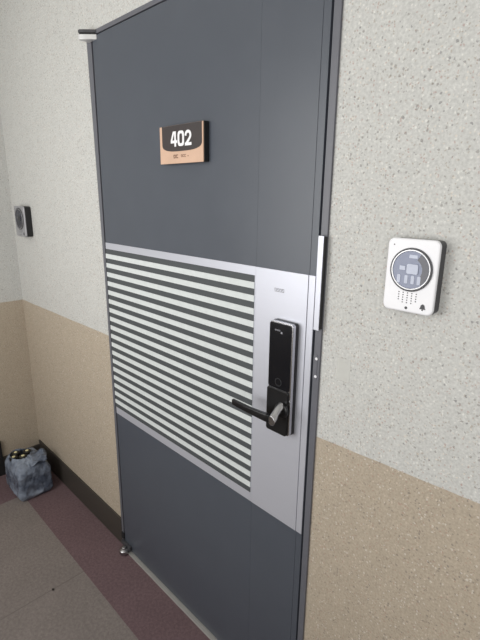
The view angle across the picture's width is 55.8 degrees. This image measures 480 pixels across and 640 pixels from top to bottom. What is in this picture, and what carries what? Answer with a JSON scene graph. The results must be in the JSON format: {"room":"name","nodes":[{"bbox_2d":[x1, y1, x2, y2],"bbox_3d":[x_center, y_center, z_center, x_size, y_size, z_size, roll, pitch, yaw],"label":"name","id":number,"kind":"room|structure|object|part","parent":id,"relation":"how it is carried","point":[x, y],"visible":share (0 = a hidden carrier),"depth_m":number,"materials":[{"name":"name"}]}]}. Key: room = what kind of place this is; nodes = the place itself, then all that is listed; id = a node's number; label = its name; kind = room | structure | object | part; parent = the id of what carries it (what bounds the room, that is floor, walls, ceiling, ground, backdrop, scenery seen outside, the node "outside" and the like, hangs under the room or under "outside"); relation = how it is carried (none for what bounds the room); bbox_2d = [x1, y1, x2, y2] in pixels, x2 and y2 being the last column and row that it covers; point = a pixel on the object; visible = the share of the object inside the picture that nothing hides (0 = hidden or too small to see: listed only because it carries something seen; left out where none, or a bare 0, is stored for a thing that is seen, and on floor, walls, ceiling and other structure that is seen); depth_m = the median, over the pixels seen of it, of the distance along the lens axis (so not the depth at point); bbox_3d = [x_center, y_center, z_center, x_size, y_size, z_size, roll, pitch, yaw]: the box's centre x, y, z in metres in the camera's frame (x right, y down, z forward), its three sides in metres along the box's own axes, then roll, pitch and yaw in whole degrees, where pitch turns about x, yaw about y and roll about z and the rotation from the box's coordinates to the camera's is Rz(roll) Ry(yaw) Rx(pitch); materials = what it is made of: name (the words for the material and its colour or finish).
{"room":"apartment hallway","nodes":[
{"label":"apartment hallway","id":0,"kind":"room"},
{"bbox_2d":[0,110,38,455],"bbox_3d":[-1.877,-0.206,1.918,1.746,2.500,0.120,-14,21,-43],"label":"wall","id":1,"kind":"structure","parent":0,"point":[18,418],"depth_m":2.54,"materials":[{"name":"paint"}]},
{"bbox_2d":[0,441,4,475],"bbox_3d":[-1.426,0.807,2.565,0.150,0.215,0.020,-14,21,-43],"label":"trim","id":2,"kind":"structure","parent":1,"relation":"attached to","point":[2,470],"depth_m":2.61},
{"bbox_2d":[3,444,39,472],"bbox_3d":[-1.802,0.950,2.229,1.626,0.107,0.012,-14,21,-43],"label":"baseboard","id":3,"kind":"structure","parent":1,"relation":"attached to","point":[36,447],"depth_m":2.72,"materials":[{"name":"brown plastic"}]},
{"bbox_2d":[0,471,209,639],"bbox_3d":[-0.201,1.440,0.807,1.820,0.050,4.400,-14,21,-43],"label":"floor","id":4,"kind":"structure","parent":0,"point":[50,539],"depth_m":1.91,"materials":[{"name":"grey tile"}]},
{"bbox_2d":[5,447,52,501],"bbox_3d":[-1.165,0.826,2.489,0.196,0.220,0.239,-14,21,-43],"label":"plastic bag","id":5,"kind":"object","parent":4,"relation":"on","point":[29,477],"visible":0.94,"depth_m":2.42,"materials":[{"name":"plastic"}]},
{"bbox_2d":[9,455,17,460],"bbox_3d":[-1.228,0.836,2.481,0.048,0.200,0.048,-14,21,-43],"label":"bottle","id":6,"kind":"object","parent":5,"relation":"in","point":[12,456],"visible":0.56,"depth_m":2.45,"materials":[{"name":"gold glass"}]},
{"bbox_2d":[11,450,19,458],"bbox_3d":[-1.236,0.824,2.519,0.048,0.203,0.048,-14,21,-43],"label":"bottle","id":7,"kind":"object","parent":5,"relation":"in","point":[16,452],"visible":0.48,"depth_m":2.49,"materials":[{"name":"gold glass"}]},
{"bbox_2d":[19,454,26,458],"bbox_3d":[-1.180,0.833,2.485,0.048,0.205,0.048,-14,21,-43],"label":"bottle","id":8,"kind":"object","parent":5,"relation":"in","point":[21,456],"visible":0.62,"depth_m":2.45,"materials":[{"name":"gold glass"}]},
{"bbox_2d":[23,449,30,454],"bbox_3d":[-1.179,0.819,2.531,0.048,0.207,0.048,-14,21,-43],"label":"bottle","id":9,"kind":"object","parent":5,"relation":"in","point":[26,451],"visible":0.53,"depth_m":2.49,"materials":[{"name":"gold glass"}]},
{"bbox_3d":[-1.095,0.738,2.453,0.109,0.031,0.106,-14,21,-43],"label":"handle","id":10,"kind":"part","parent":5,"relation":"part of","materials":[{"name":"grey plastic"}]},
{"bbox_2d":[0,0,479,639],"bbox_3d":[0.354,0.056,1.061,0.194,2.500,4.520,-14,21,-43],"label":"wall","id":11,"kind":"structure","parent":0,"point":[394,547],"depth_m":1.01,"materials":[{"name":"paint"}]},
{"bbox_2d":[14,206,32,236],"bbox_3d":[-1.085,-0.494,2.267,0.040,0.149,0.130,-14,21,-43],"label":"intercom","id":12,"kind":"object","parent":11,"relation":"attached to","point":[23,219],"visible":1,"depth_m":2.23,"materials":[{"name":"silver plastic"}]},
{"bbox_3d":[-1.081,-0.495,2.269,0.030,0.146,0.127,-14,21,-43],"label":"casing","id":13,"kind":"part","parent":12,"relation":"part of","materials":[{"name":"plastic"}]},
{"bbox_2d":[39,440,122,541],"bbox_3d":[-0.883,0.887,2.437,0.008,0.140,0.962,-14,21,-43],"label":"baseboard","id":14,"kind":"structure","parent":11,"relation":"attached to","point":[81,490],"depth_m":2.35,"materials":[{"name":"brown plastic"}]},
{"bbox_2d":[123,545,217,639],"bbox_3d":[-0.157,1.141,1.795,0.115,0.006,1.005,-14,21,-43],"label":"threshold","id":15,"kind":"object","parent":11,"relation":"attached to","point":[133,556],"depth_m":1.83,"materials":[{"name":"metal"}]},
{"bbox_2d":[78,0,333,639],"bbox_3d":[-0.183,0.133,1.473,0.121,2.108,1.039,-14,21,-43],"label":"door","id":16,"kind":"structure","parent":11,"relation":"in","point":[216,268],"depth_m":1.34,"materials":[{"name":"grey paint"}]},
{"bbox_2d":[79,32,94,33],"bbox_3d":[-0.519,-0.969,1.534,0.035,0.006,0.047,-14,21,-43],"label":"washer","id":17,"kind":"object","parent":16,"relation":"in","point":[79,32],"depth_m":1.53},
{"bbox_3d":[-0.519,-0.959,1.536,0.042,0.015,0.055,-14,21,-43],"label":"hinge arm","id":18,"kind":"part","parent":16,"relation":"part of","materials":[{"name":"metal"}]},
{"bbox_2d":[106,249,254,491],"bbox_3d":[-0.242,0.124,1.552,0.002,0.661,0.792,-14,21,-43],"label":"grille","id":19,"kind":"object","parent":16,"relation":"attached to","point":[183,329],"depth_m":1.47,"materials":[{"name":"metal"}]},
{"bbox_3d":[-0.240,0.127,1.554,0.002,0.715,0.796,-14,21,-43],"label":"band plate","id":20,"kind":"part","parent":16,"relation":"part of","materials":[{"name":"silver metal"}]},
{"bbox_2d":[160,121,208,164],"bbox_3d":[-0.162,-0.502,1.293,0.021,0.104,0.202,-14,21,-43],"label":"door sign","id":21,"kind":"object","parent":16,"relation":"attached to","point":[188,142],"visible":1,"depth_m":1.27,"materials":[{"name":"brown"}]},
{"bbox_3d":[-0.167,-0.515,1.281,0.001,0.070,0.183,-14,21,-43],"label":"dark panel","id":22,"kind":"part","parent":21,"relation":"part of","materials":[{"name":"grey plastic"}]},
{"bbox_3d":[0.027,0.238,1.199,0.137,0.022,0.015,15,21,43],"label":"lever","id":23,"kind":"part","parent":16,"relation":"part of","materials":[{"name":"black plastic"}]},
{"bbox_3d":[0.105,0.224,1.214,0.003,0.715,0.192,-14,21,-43],"label":"lock plate","id":24,"kind":"part","parent":16,"relation":"part of","materials":[{"name":"silver metal"}]},
{"bbox_2d":[87,0,343,639],"bbox_3d":[-0.145,0.121,1.525,0.103,2.117,1.058,-14,21,-43],"label":"door frame","id":25,"kind":"structure","parent":11,"relation":"attached to","point":[338,4],"depth_m":1.19,"materials":[{"name":"grey paint"}]},
{"bbox_3d":[0.183,0.115,1.104,0.001,0.066,0.012,-14,21,-43],"label":"strike plate","id":26,"kind":"part","parent":25,"relation":"part of","materials":[{"name":"grey paint"}]},
{"bbox_2d":[383,237,446,315],"bbox_3d":[0.335,-0.086,0.878,0.031,0.142,0.104,-14,21,-43],"label":"intercom","id":27,"kind":"object","parent":11,"relation":"attached to","point":[415,267],"visible":1,"depth_m":0.86,"materials":[{"name":"white plastic"}]}
]}

